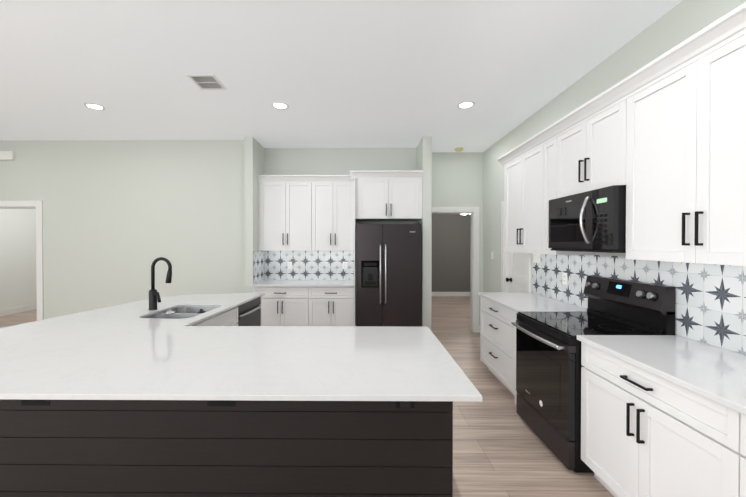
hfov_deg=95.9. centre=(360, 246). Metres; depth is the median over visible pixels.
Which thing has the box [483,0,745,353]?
wall
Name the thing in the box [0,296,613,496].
floor
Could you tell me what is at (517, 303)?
countertop
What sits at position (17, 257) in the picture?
wall
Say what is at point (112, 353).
island countertop
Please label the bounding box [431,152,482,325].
wall
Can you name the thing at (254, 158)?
wall
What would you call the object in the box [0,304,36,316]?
baseboard
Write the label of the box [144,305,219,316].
sink
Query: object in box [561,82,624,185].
upper cabinet
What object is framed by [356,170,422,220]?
upper cabinet
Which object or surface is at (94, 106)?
recessed light
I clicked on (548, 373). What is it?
electric range
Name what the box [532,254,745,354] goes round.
backsplash
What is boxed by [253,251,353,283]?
backsplash
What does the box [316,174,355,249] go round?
upper cabinet
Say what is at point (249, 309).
dishwasher
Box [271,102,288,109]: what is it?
recessed light
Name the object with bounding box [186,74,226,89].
ceiling vent
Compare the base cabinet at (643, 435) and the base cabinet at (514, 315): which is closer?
the base cabinet at (643, 435)
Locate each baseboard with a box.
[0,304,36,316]
[431,292,469,295]
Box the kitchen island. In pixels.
[0,401,452,496]
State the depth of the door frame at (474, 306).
5.69 m
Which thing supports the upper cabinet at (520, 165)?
attached to the wall at (681, 22)
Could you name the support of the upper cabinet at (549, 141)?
attached to the wall at (681, 22)
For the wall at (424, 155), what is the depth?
4.84 m
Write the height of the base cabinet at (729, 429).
0.890 m
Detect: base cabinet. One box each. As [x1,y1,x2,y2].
[252,286,311,325]
[312,286,355,325]
[480,298,512,393]
[513,314,516,404]
[581,342,712,496]
[713,402,745,496]
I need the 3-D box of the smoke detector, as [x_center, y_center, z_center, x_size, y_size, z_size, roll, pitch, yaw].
[1.606,-1.565,5.448,0.140,0.038,0.140,0,0,1]
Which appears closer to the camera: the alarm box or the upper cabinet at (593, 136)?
the upper cabinet at (593, 136)
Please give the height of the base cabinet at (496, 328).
0.890 m
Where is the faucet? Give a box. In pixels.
[144,257,179,312]
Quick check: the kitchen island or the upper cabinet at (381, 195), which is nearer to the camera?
the kitchen island
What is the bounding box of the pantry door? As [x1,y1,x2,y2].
[506,252,525,291]
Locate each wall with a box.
[0,140,244,319]
[0,209,36,309]
[244,137,263,292]
[264,148,415,223]
[416,136,431,329]
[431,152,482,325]
[431,214,470,291]
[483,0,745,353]
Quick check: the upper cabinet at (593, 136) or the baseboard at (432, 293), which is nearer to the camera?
the upper cabinet at (593, 136)
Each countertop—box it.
[0,293,481,400]
[252,278,355,285]
[477,292,586,313]
[577,334,745,417]
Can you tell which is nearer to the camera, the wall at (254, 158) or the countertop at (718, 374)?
the countertop at (718, 374)
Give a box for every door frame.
[0,201,42,320]
[431,207,478,332]
[501,201,530,291]
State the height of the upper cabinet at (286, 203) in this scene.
1.140 m
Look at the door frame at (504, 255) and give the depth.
4.80 m
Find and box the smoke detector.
[455,147,463,151]
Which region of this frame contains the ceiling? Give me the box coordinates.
[0,0,682,152]
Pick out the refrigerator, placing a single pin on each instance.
(388, 274)
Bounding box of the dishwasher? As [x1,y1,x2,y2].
[237,297,260,325]
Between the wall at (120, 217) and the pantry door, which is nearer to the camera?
the pantry door
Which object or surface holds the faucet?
on the island countertop at (112, 353)
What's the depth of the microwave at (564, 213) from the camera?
2.69 m
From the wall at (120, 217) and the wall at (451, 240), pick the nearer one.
the wall at (120, 217)
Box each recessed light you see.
[84,103,105,109]
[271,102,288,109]
[457,101,474,108]
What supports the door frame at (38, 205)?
attached to the wall at (120, 217)
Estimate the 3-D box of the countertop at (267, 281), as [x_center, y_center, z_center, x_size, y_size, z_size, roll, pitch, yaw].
[-0.816,0.564,5.124,1.462,0.030,0.638,0,0,1]
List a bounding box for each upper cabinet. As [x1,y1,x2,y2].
[257,175,315,249]
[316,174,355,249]
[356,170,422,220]
[501,138,536,253]
[537,122,600,257]
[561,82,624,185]
[613,2,745,269]
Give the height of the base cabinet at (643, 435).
0.890 m
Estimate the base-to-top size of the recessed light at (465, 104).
0.008 m
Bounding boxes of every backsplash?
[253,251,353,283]
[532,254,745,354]
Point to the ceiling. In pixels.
(371, 73)
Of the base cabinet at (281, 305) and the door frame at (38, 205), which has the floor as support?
the base cabinet at (281, 305)
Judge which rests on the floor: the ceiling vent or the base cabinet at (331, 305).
the base cabinet at (331, 305)
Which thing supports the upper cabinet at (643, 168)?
attached to the wall at (681, 22)
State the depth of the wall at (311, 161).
5.43 m
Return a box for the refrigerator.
[356,223,420,326]
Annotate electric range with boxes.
[511,275,674,472]
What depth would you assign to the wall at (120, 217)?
5.03 m
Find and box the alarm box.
[0,151,14,159]

